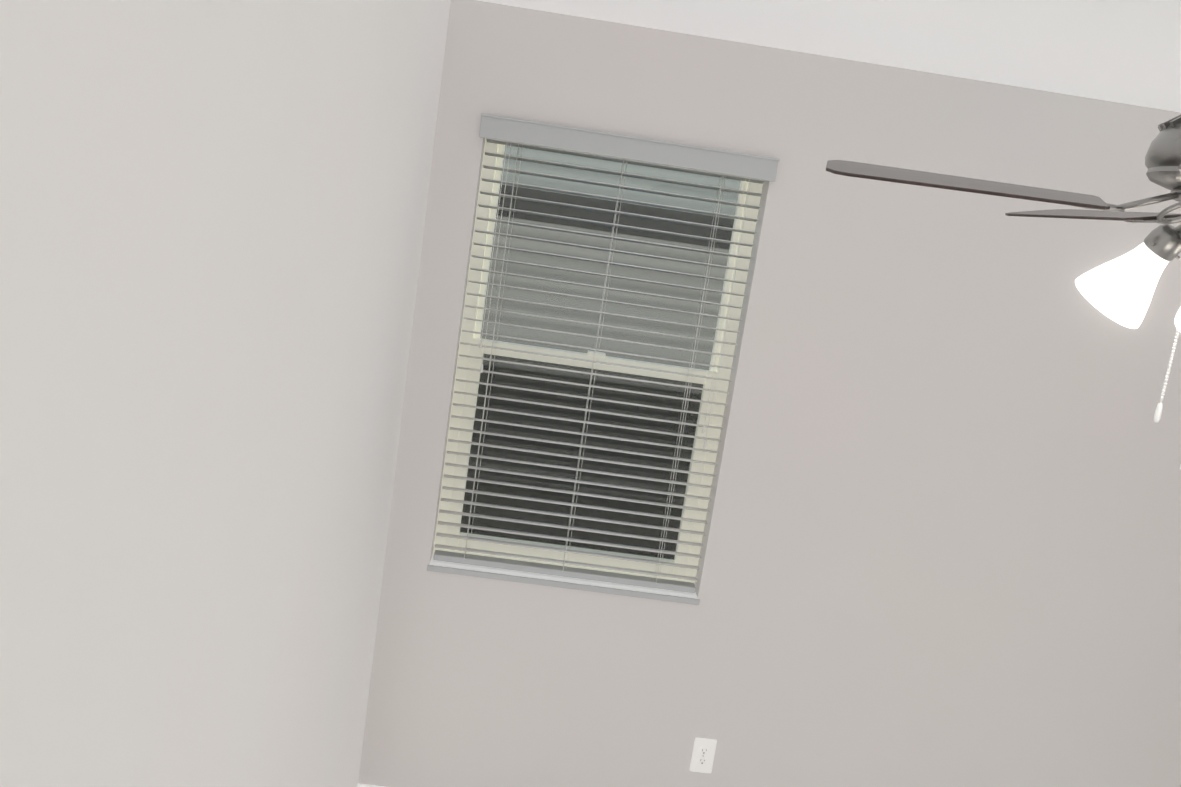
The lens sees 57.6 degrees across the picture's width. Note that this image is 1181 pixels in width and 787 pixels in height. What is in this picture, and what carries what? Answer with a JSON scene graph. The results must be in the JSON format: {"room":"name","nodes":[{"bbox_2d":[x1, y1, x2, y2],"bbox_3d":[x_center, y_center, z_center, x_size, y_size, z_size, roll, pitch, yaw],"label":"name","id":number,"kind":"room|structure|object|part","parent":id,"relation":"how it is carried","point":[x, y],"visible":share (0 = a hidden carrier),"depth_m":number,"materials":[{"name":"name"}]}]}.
{"room":"empty bedroom","nodes":[
{"label":"empty bedroom","id":0,"kind":"room"},
{"bbox_2d":[0,0,450,786],"bbox_3d":[-0.635,0.497,1.337,0.180,2.740,4.810,8,10,-3],"label":"wall","id":1,"kind":"structure","parent":0,"point":[212,216],"depth_m":1.31,"materials":[{"name":"paint"}]},
{"bbox_2d":[358,0,1180,786],"bbox_3d":[0.889,0.309,3.712,3.070,2.740,0.180,8,10,-3],"label":"wall","id":2,"kind":"structure","parent":0,"point":[942,538],"depth_m":3.62,"materials":[{"name":"paint"}]},
{"bbox_2d":[358,784,383,786],"bbox_3d":[0.701,1.617,3.841,3.070,0.092,0.014,8,10,-3],"label":"baseboard","id":3,"kind":"structure","parent":2,"relation":"attached to","point":[362,785],"depth_m":3.74,"materials":[{"name":"paint"}]},
{"bbox_2d":[427,556,699,604],"bbox_3d":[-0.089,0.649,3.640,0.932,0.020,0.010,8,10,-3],"label":"window sill","id":4,"kind":"structure","parent":2,"relation":"attached to","point":[559,584],"depth_m":3.64,"materials":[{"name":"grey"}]},
{"bbox_2d":[433,138,762,583],"bbox_3d":[0.015,-0.105,3.652,0.920,1.485,0.078,8,10,-3],"label":"window","id":5,"kind":"structure","parent":2,"relation":"in","point":[482,289],"depth_m":3.64,"materials":[{"name":"white plastic"}]},
{"bbox_2d":[460,354,702,559],"bbox_3d":[-0.040,0.248,3.741,0.836,0.690,0.001,8,10,-3],"label":"window pane","id":6,"kind":"object","parent":5,"relation":"attached to","point":[608,407],"depth_m":3.73,"materials":[{"name":"glass"}]},
{"bbox_3d":[-0.033,0.226,3.691,0.848,0.752,0.040,8,10,-3],"label":"window sash","id":7,"kind":"part","parent":5,"relation":"part of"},
{"bbox_2d":[433,113,779,592],"bbox_3d":[0.020,-0.094,3.538,0.948,1.479,0.112,8,10,-3],"label":"window blind","id":8,"kind":"object","parent":5,"relation":"attached to","point":[728,164],"visible":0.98,"depth_m":3.53,"materials":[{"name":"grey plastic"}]},
{"bbox_2d":[690,738,716,772],"bbox_3d":[0.396,1.272,3.771,0.078,0.128,0.008,8,10,-3],"label":"electrical outlet","id":9,"kind":"object","parent":2,"relation":"attached to","point":[702,758],"visible":1,"depth_m":3.77,"materials":[{"name":"white plastic"}]},
{"bbox_2d":[478,0,1180,111],"bbox_3d":[1.179,-0.675,1.191,3.430,0.120,4.810,8,10,-3],"label":"ceiling","id":10,"kind":"structure","parent":0,"point":[1125,51],"depth_m":2.87,"materials":[{"name":"paint"}]},
{"bbox_2d":[826,115,1180,468],"bbox_3d":[1.071,-0.304,1.850,1.318,0.858,1.281,8,10,-3],"label":"ceiling fan","id":11,"kind":"object","parent":10,"relation":"hanging from","point":[1120,290],"visible":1,"depth_m":1.90,"materials":[{"name":"silver metal"}]},
{"bbox_3d":[1.100,-0.406,1.791,0.306,0.151,0.306,8,10,-3],"label":"motor","id":12,"kind":"part","parent":11,"relation":"part of","materials":[{"name":"silver metal"}]},
{"label":"outside","id":13,"kind":"structure","parent":0,"visible":0},
{"bbox_2d":[481,145,739,369],"bbox_3d":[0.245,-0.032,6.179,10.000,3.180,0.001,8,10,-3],"label":"window pane","id":14,"kind":"structure","parent":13,"point":[667,240],"depth_m":6.04,"materials":[{"name":"glass"}]}
]}

